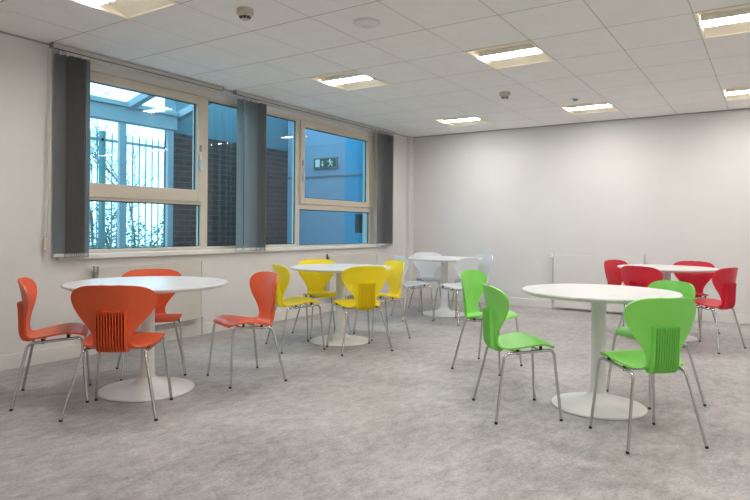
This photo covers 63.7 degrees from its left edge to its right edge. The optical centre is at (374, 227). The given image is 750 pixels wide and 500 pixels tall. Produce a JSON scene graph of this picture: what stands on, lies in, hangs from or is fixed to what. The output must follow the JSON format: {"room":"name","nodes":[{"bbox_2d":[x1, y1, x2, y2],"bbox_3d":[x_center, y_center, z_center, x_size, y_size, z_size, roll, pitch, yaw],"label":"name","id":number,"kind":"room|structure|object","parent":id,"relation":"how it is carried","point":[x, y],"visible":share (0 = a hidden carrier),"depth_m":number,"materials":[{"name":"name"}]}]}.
{"room":"break room","nodes":[
{"label":"break room","id":0,"kind":"room"},
{"bbox_2d":[0,33,406,355],"bbox_3d":[-2.470,-0.346,5.466,0.300,2.893,11.000,0,0,33],"label":"wall","id":1,"kind":"structure","parent":0,"point":[24,125],"depth_m":4.91,"materials":[{"name":"paint"}]},
{"bbox_2d":[93,261,202,335],"bbox_3d":[-2.099,0.716,5.679,0.100,0.774,1.190,0,0,33],"label":"radiator","id":2,"kind":"object","parent":1,"relation":"attached to","point":[189,304],"visible":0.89,"depth_m":5.87,"materials":[{"name":"metal"}]},
{"bbox_2d":[99,261,197,266],"bbox_3d":[-2.090,0.338,5.661,0.058,0.010,1.110,0,0,33],"label":"grille","id":3,"kind":"object","parent":2,"relation":"attached to","point":[180,263],"depth_m":5.69,"materials":[{"name":"metal"}]},
{"bbox_2d":[89,70,207,252],"bbox_3d":[-2.247,-0.579,5.724,0.125,1.612,1.675,0,0,33],"label":"window","id":4,"kind":"structure","parent":1,"relation":"in","point":[101,192],"depth_m":6.03,"materials":[{"name":"beige wood"}]},
{"bbox_2d":[43,42,223,257],"bbox_3d":[-2.132,-0.619,5.593,0.088,1.735,1.858,0,0,33],"label":"vertical blind","id":5,"kind":"object","parent":4,"relation":"attached to","point":[71,141],"visible":1,"depth_m":4.98,"materials":[{"name":"grey fabric"}]},
{"bbox_2d":[0,290,405,370],"bbox_3d":[-2.388,1.043,5.323,0.014,0.116,10.465,0,0,33],"label":"baseboard","id":6,"kind":"structure","parent":1,"relation":"attached to","point":[11,361],"depth_m":5.79,"materials":[{"name":"paint"}]},
{"bbox_2d":[0,31,406,136],"bbox_3d":[-2.367,-1.486,5.324,0.012,0.012,10.465,0,0,33],"label":"trim","id":7,"kind":"structure","parent":1,"relation":"attached to","point":[0,31],"depth_m":4.78,"materials":[{"name":"grey metal"}]},
{"bbox_2d":[56,244,380,259],"bbox_3d":[-1.306,0.257,7.024,0.135,0.043,4.890,0,0,33],"label":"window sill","id":8,"kind":"structure","parent":1,"relation":"attached to","point":[268,249],"depth_m":6.15,"materials":[{"name":"paint"}]},
{"bbox_2d":[207,98,299,248],"bbox_3d":[-1.397,-0.572,7.061,0.070,1.612,1.493,0,0,33],"label":"window","id":9,"kind":"structure","parent":1,"relation":"in","point":[296,122],"depth_m":7.62,"materials":[{"name":"beige wood"}]},
{"bbox_2d":[299,120,373,245],"bbox_3d":[-0.494,-0.564,8.378,0.125,1.612,1.705,0,0,33],"label":"window","id":10,"kind":"structure","parent":1,"relation":"in","point":[312,204],"depth_m":8.49,"materials":[{"name":"beige wood"}]},
{"bbox_2d":[233,90,393,250],"bbox_3d":[-0.625,-0.606,7.875,0.087,1.735,3.261,0,0,33],"label":"vertical blind","id":11,"kind":"object","parent":10,"relation":"attached to","point":[251,149],"visible":1,"depth_m":6.81,"materials":[{"name":"grey fabric"}]},
{"bbox_2d":[326,254,376,298],"bbox_3d":[-0.316,0.733,8.379,0.100,0.769,1.200,0,0,33],"label":"radiator","id":12,"kind":"object","parent":1,"relation":"attached to","point":[359,258],"visible":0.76,"depth_m":8.21,"materials":[{"name":"metal"}]},
{"bbox_2d":[330,254,369,256],"bbox_3d":[-0.305,0.383,8.364,0.058,0.010,1.110,0,0,33],"label":"grille","id":13,"kind":"object","parent":12,"relation":"attached to","point":[358,255],"depth_m":8.36,"materials":[{"name":"metal"}]},
{"bbox_2d":[406,136,413,297],"bbox_3d":[0.562,-0.170,9.733,0.060,2.593,0.135,0,0,33],"label":"trim","id":14,"kind":"structure","parent":1,"relation":"attached to","point":[410,140],"depth_m":9.69,"materials":[{"name":"paint"}]},
{"bbox_2d":[287,121,362,246],"bbox_3d":[-0.774,-0.560,9.710,1.550,3.450,0.150,0,0,33],"label":"wall","id":15,"kind":"structure","parent":0,"point":[315,227],"depth_m":9.60,"materials":[{"name":"blue paint"}]},
{"bbox_2d":[287,174,362,178],"bbox_3d":[-0.818,-0.816,9.641,1.550,0.030,0.015,0,0,33],"label":"trim","id":16,"kind":"structure","parent":15,"relation":"attached to","point":[346,174],"depth_m":9.54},
{"bbox_2d":[313,156,337,168],"bbox_3d":[-0.788,-1.028,9.602,0.470,0.180,0.046,0,0,33],"label":"exit sign","id":17,"kind":"object","parent":15,"relation":"attached to","point":[325,162],"visible":1,"depth_m":9.58,"materials":[{"name":"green plastic"}]},
{"bbox_2d":[355,214,362,232],"bbox_3d":[-0.213,-0.064,9.230,0.210,0.290,0.028,0,0,33],"label":"notice board","id":18,"kind":"object","parent":15,"relation":"attached to","point":[358,217],"visible":0.55,"depth_m":9.24,"materials":[{"name":"grey"}]},
{"bbox_2d":[0,297,749,499],"bbox_3d":[0.688,1.202,3.372,7.900,0.150,11.000,0,0,33],"label":"floor","id":19,"kind":"structure","parent":0,"point":[372,421],"depth_m":3.47,"materials":[{"name":"grey carpet"}]},
{"bbox_2d":[9,277,91,410],"bbox_3d":[-2.091,0.715,3.933,0.433,0.782,0.517,0,0,-23],"label":"chair","id":20,"kind":"object","parent":19,"relation":"on","point":[28,287],"visible":1,"depth_m":3.82,"materials":[{"name":"orange plastic"}]},
{"bbox_2d":[58,285,172,421],"bbox_3d":[-1.533,0.719,3.660,0.556,0.782,0.446,0,0,-3],"label":"chair","id":21,"kind":"object","parent":19,"relation":"on","point":[112,314],"visible":1,"depth_m":3.48,"materials":[{"name":"orange plastic"}]},
{"bbox_2d":[61,276,227,401],"bbox_3d":[-1.557,0.741,4.132,1.062,0.733,1.062,0,0,33],"label":"round table","id":22,"kind":"object","parent":19,"relation":"on","point":[136,389],"visible":0.84,"depth_m":4.07,"materials":[{"name":"white plastic"}]},
{"bbox_2d":[116,269,185,380],"bbox_3d":[-1.704,0.718,4.623,0.517,0.782,0.433,0,0,-23],"label":"chair","id":23,"kind":"object","parent":19,"relation":"on","point":[161,315],"visible":0.43,"depth_m":4.77,"materials":[{"name":"orange plastic"}]},
{"bbox_2d":[206,271,286,388],"bbox_3d":[-0.956,0.724,4.468,0.433,0.782,0.517,0,0,-35],"label":"chair","id":24,"kind":"object","parent":19,"relation":"on","point":[263,284],"visible":1,"depth_m":4.51,"materials":[{"name":"orange plastic"}]},
{"bbox_2d":[265,264,324,353],"bbox_3d":[-0.743,0.726,5.637,0.433,0.782,0.517,0,0,-26],"label":"chair","id":25,"kind":"object","parent":19,"relation":"on","point":[283,273],"visible":0.88,"depth_m":5.49,"materials":[{"name":"yellow plastic"}]},
{"bbox_2d":[292,259,350,338],"bbox_3d":[-0.550,0.728,6.321,0.517,0.782,0.433,0,0,-30],"label":"chair","id":26,"kind":"object","parent":19,"relation":"on","point":[315,282],"visible":0.83,"depth_m":6.43,"materials":[{"name":"yellow plastic"}]},
{"bbox_2d":[290,264,390,346],"bbox_3d":[-0.342,0.751,5.954,0.994,0.733,0.994,0,0,33],"label":"round table","id":27,"kind":"object","parent":19,"relation":"on","point":[336,339],"visible":0.84,"depth_m":5.91,"materials":[{"name":"white laminate"}]},
{"bbox_2d":[326,266,392,355],"bbox_3d":[-0.155,0.731,5.552,0.517,0.782,0.433,0,0,-27],"label":"chair","id":28,"kind":"object","parent":19,"relation":"on","point":[365,283],"visible":1,"depth_m":5.39,"materials":[{"name":"yellow plastic"}]},
{"bbox_2d":[353,260,410,340],"bbox_3d":[0.063,0.733,6.258,0.433,0.782,0.517,0,0,-26],"label":"chair","id":29,"kind":"object","parent":19,"relation":"on","point":[394,276],"visible":0.79,"depth_m":6.31,"materials":[{"name":"yellow plastic"}]},
{"bbox_2d":[390,255,434,321],"bbox_3d":[0.469,0.737,7.507,0.433,0.782,0.517,0,0,-15],"label":"chair","id":30,"kind":"object","parent":19,"relation":"on","point":[409,284],"visible":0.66,"depth_m":7.36,"materials":[{"name":"plastic"}]},
{"bbox_2d":[408,252,450,311],"bbox_3d":[0.764,0.739,8.343,0.517,0.782,0.433,0,0,-13],"label":"chair","id":31,"kind":"object","parent":19,"relation":"on","point":[426,269],"visible":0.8,"depth_m":8.49,"materials":[{"name":"plastic"}]},
{"bbox_2d":[408,256,481,316],"bbox_3d":[0.905,0.762,7.869,0.960,0.733,0.960,0,0,33],"label":"round table","id":32,"kind":"object","parent":19,"relation":"on","point":[443,311],"visible":0.87,"depth_m":7.83,"materials":[{"name":"white laminate"}]},
{"bbox_2d":[432,257,481,325],"bbox_3d":[0.999,0.741,7.252,0.517,0.782,0.433,0,0,-44],"label":"chair","id":33,"kind":"object","parent":19,"relation":"on","point":[462,264],"visible":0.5,"depth_m":7.12,"materials":[{"name":"plastic"}]},
{"bbox_2d":[451,254,492,309],"bbox_3d":[1.318,0.744,8.055,0.433,0.782,0.517,0,0,-27],"label":"chair","id":34,"kind":"object","parent":19,"relation":"on","point":[485,265],"visible":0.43,"depth_m":8.11,"materials":[{"name":"plastic"}]},
{"bbox_2d":[451,270,522,375],"bbox_3d":[0.917,0.741,4.879,0.416,0.782,0.491,0,0,36],"label":"chair","id":35,"kind":"object","parent":19,"relation":"on","point":[472,281],"visible":0.77,"depth_m":4.95,"materials":[{"name":"green plastic"}]},
{"bbox_2d":[472,283,562,424],"bbox_3d":[0.871,0.740,3.719,0.420,0.782,0.502,0,0,-6],"label":"chair","id":36,"kind":"object","parent":19,"relation":"on","point":[495,312],"visible":1,"depth_m":3.62,"materials":[{"name":"green plastic"}]},
{"bbox_2d":[522,284,682,419],"bbox_3d":[1.420,0.766,3.832,0.952,0.733,0.952,0,0,33],"label":"round table","id":37,"kind":"object","parent":19,"relation":"on","point":[607,406],"visible":0.87,"depth_m":3.78,"materials":[{"name":"white plastic"}]},
{"bbox_2d":[604,260,627,325],"bbox_3d":[2.803,0.757,6.702,0.517,0.782,0.433,0,0,-35],"label":"chair","id":38,"kind":"object","parent":19,"relation":"on","point":[612,272],"visible":0.37,"depth_m":6.84,"materials":[{"name":"red plastic"}]},
{"bbox_2d":[589,297,708,453],"bbox_3d":[1.451,0.745,3.249,0.471,0.782,0.407,0,0,-11],"label":"chair","id":39,"kind":"object","parent":19,"relation":"on","point":[661,326],"visible":1,"depth_m":3.08,"materials":[{"name":"green plastic"}]},
{"bbox_2d":[616,265,684,347],"bbox_3d":[2.669,0.756,5.859,0.433,0.782,0.517,0,0,-30],"label":"chair","id":40,"kind":"object","parent":19,"relation":"on","point":[639,276],"visible":0.3,"depth_m":5.75,"materials":[{"name":"red plastic"}]},
{"bbox_2d":[606,280,706,409],"bbox_3d":[1.857,0.749,4.026,0.416,0.782,0.491,0,0,-15],"label":"chair","id":41,"kind":"object","parent":19,"relation":"on","point":[687,290],"visible":0.34,"depth_m":4.02,"materials":[{"name":"green plastic"}]},
{"bbox_2d":[617,264,718,342],"bbox_3d":[3.047,0.780,6.312,0.956,0.733,0.956,0,0,33],"label":"round table","id":42,"kind":"object","parent":19,"relation":"on","point":[666,270],"visible":0.42,"depth_m":6.15,"materials":[{"name":"white laminate"}]},
{"bbox_2d":[673,261,719,333],"bbox_3d":[3.427,0.762,6.617,0.433,0.782,0.517,0,0,-40],"label":"chair","id":43,"kind":"object","parent":19,"relation":"on","point":[699,281],"visible":0.51,"depth_m":6.68,"materials":[{"name":"red plastic"}]},
{"bbox_2d":[694,267,745,353],"bbox_3d":[3.212,0.760,5.782,0.517,0.782,0.433,0,0,-35],"label":"chair","id":44,"kind":"object","parent":19,"relation":"on","point":[724,279],"visible":0.87,"depth_m":5.61,"materials":[{"name":"red plastic"}]},
{"bbox_2d":[0,0,749,136],"bbox_3d":[0.752,-1.475,3.345,7.400,0.020,10.600,0,0,33],"label":"ceiling","id":45,"kind":"structure","parent":0,"point":[644,58],"depth_m":5.02,"materials":[{"name":"tile"}]},
{"bbox_2d":[70,0,179,19],"bbox_3d":[-1.704,-1.524,3.874,0.556,0.083,0.649,0,0,33],"label":"ceiling light","id":46,"kind":"object","parent":45,"relation":"attached to","point":[127,9],"visible":1,"depth_m":4.10,"materials":[{"name":"white"}]},
{"bbox_2d":[236,6,253,20],"bbox_3d":[-0.882,-1.444,4.090,0.116,0.071,0.116,0,0,33],"label":"smoke detector","id":47,"kind":"object","parent":45,"relation":"attached to","point":[244,13],"visible":1,"depth_m":4.06,"materials":[{"name":"beige plastic"}]},
{"bbox_2d":[308,70,389,90],"bbox_3d":[-0.256,-1.511,6.066,0.556,0.083,0.649,0,0,33],"label":"ceiling light","id":48,"kind":"object","parent":45,"relation":"attached to","point":[352,79],"visible":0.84,"depth_m":6.12,"materials":[{"name":"white plastic"}]},
{"bbox_2d":[353,18,380,28],"bbox_3d":[-0.058,-1.459,4.329,0.200,0.026,0.200,0,0,33],"label":"ceiling speaker","id":49,"kind":"object","parent":45,"relation":"attached to","point":[367,23],"visible":1,"depth_m":4.30,"materials":[{"name":"white plastic"}]},
{"bbox_2d":[433,115,489,125],"bbox_3d":[1.191,-1.499,8.258,0.556,0.083,0.649,0,0,33],"label":"ceiling light","id":50,"kind":"object","parent":45,"relation":"attached to","point":[469,119],"visible":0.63,"depth_m":8.33,"materials":[{"name":"white plastic"}]},
{"bbox_2d":[499,91,509,98],"bbox_3d":[1.403,-1.424,6.514,0.116,0.071,0.116,0,0,33],"label":"smoke detector","id":51,"kind":"object","parent":45,"relation":"attached to","point":[505,94],"visible":1,"depth_m":6.48,"materials":[{"name":"beige plastic"}]},
{"bbox_2d":[465,40,554,68],"bbox_3d":[1.156,-1.499,5.133,0.556,0.083,0.649,0,0,33],"label":"ceiling light","id":52,"kind":"object","parent":45,"relation":"attached to","point":[525,52],"visible":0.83,"depth_m":5.18,"materials":[{"name":"white"}]},
{"bbox_2d":[559,101,618,114],"bbox_3d":[2.603,-1.487,7.325,0.556,0.083,0.649,0,0,33],"label":"ceiling light","id":53,"kind":"object","parent":45,"relation":"attached to","point":[604,106],"visible":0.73,"depth_m":7.39,"materials":[{"name":"white plastic"}]},
{"bbox_2d":[694,3,749,38],"bbox_3d":[2.568,-1.487,4.201,0.556,0.083,0.649,0,0,33],"label":"ceiling light","id":54,"kind":"object","parent":45,"relation":"attached to","point":[732,20],"visible":0.97,"depth_m":4.27,"materials":[{"name":"white plastic"}]},
{"bbox_2d":[721,86,749,100],"bbox_3d":[4.015,-1.474,6.393,0.556,0.083,0.649,0,0,33],"label":"ceiling light","id":55,"kind":"object","parent":45,"relation":"attached to","point":[737,93],"visible":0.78,"depth_m":6.50,"materials":[{"name":"white plastic"}]},
{"bbox_2d":[413,109,749,314],"bbox_3d":[3.801,-0.292,7.796,7.600,2.893,0.200,0,0,33],"label":"wall","id":56,"kind":"structure","parent":0,"point":[668,190],"depth_m":8.25,"materials":[{"name":"paint"}]},
{"bbox_2d":[412,290,749,324],"bbox_3d":[3.672,1.095,7.745,7.340,0.116,0.014,0,0,33],"label":"baseboard","id":57,"kind":"structure","parent":56,"relation":"attached to","point":[706,316],"depth_m":8.55,"materials":[{"name":"paint"}]},
{"bbox_2d":[414,108,749,137],"bbox_3d":[3.694,-1.434,7.746,7.340,0.012,0.012,0,0,33],"label":"trim","id":58,"kind":"structure","parent":56,"relation":"attached to","point":[743,108],"depth_m":8.21,"materials":[{"name":"grey"}]},
{"bbox_2d":[549,253,644,312],"bbox_3d":[2.999,0.752,8.157,1.286,0.789,0.070,0,0,33],"label":"radiator","id":59,"kind":"object","parent":56,"relation":"attached to","point":[568,269],"visible":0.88,"depth_m":8.23,"materials":[{"name":"white metal"}]},
{"bbox_2d":[554,254,630,256],"bbox_3d":[3.006,0.382,8.143,1.160,0.010,0.041,0,0,33],"label":"grille","id":60,"kind":"object","parent":59,"relation":"attached to","point":[555,255],"depth_m":8.24,"materials":[{"name":"white metal"}]},
{"label":"outside","id":61,"kind":"structure","parent":0,"visible":0},
{"bbox_3d":[-9.861,1.211,17.887,25.700,0.250,30.000,0,0,33],"label":"ground","id":62,"kind":"structure","parent":61,"visible":0},
{"bbox_2d":[90,140,144,248],"bbox_3d":[-6.245,-0.418,13.054,1.665,3.084,2.701,0,0,18],"label":"bare tree","id":63,"kind":"object","parent":62,"relation":"on","point":[91,206],"visible":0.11,"depth_m":13.22,"materials":[{"name":"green plant"}]},
{"bbox_2d":[90,202,155,252],"bbox_3d":[-5.184,0.305,12.160,1.009,1.652,1.645,0,0,33],"label":"shrub","id":64,"kind":"object","parent":62,"relation":"on","point":[128,233],"visible":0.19,"depth_m":12.16,"materials":[{"name":"green plant"}]},
{"bbox_2d":[89,129,163,252],"bbox_3d":[-5.274,-0.304,10.104,0.090,2.860,7.850,0,0,33],"label":"fence","id":65,"kind":"object","parent":62,"relation":"on","point":[101,177],"visible":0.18,"depth_m":10.83,"materials":[{"name":"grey metal"}]},
{"bbox_2d":[90,85,163,246],"bbox_3d":[-6.364,-1.010,14.426,2.064,4.270,1.911,0,0,33],"label":"bare tree","id":66,"kind":"object","parent":62,"relation":"on","point":[107,152],"visible":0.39,"depth_m":14.39,"materials":[{"name":"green plant"}]},
{"bbox_2d":[90,93,211,250],"bbox_3d":[-3.208,-0.429,6.163,1.680,3.146,4.350,0,0,33],"label":"lean to","id":67,"kind":"object","parent":62,"relation":"on","point":[131,112],"visible":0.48,"depth_m":7.56,"materials":[{"name":"white metal"}]},
{"bbox_2d":[147,207,162,246],"bbox_3d":[-4.374,0.252,13.568,0.987,1.772,1.609,0,0,33],"label":"shrub","id":68,"kind":"object","parent":62,"relation":"on","point":[154,227],"visible":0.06,"depth_m":13.20,"materials":[{"name":"green plant"}]},
{"bbox_2d":[164,133,287,249],"bbox_3d":[-2.151,-0.062,9.265,0.250,2.430,2.405,0,0,33],"label":"brick wall","id":69,"kind":"structure","parent":62,"relation":"on","point":[222,155],"depth_m":8.86,"materials":[{"name":"black brick"}]},
{"bbox_2d":[165,99,287,150],"bbox_3d":[-2.144,-1.787,9.271,0.230,1.020,2.405,0,0,33],"label":"cladding","id":70,"kind":"object","parent":69,"relation":"on","point":[222,120],"visible":0.21,"depth_m":8.95,"materials":[{"name":"blue metal"}]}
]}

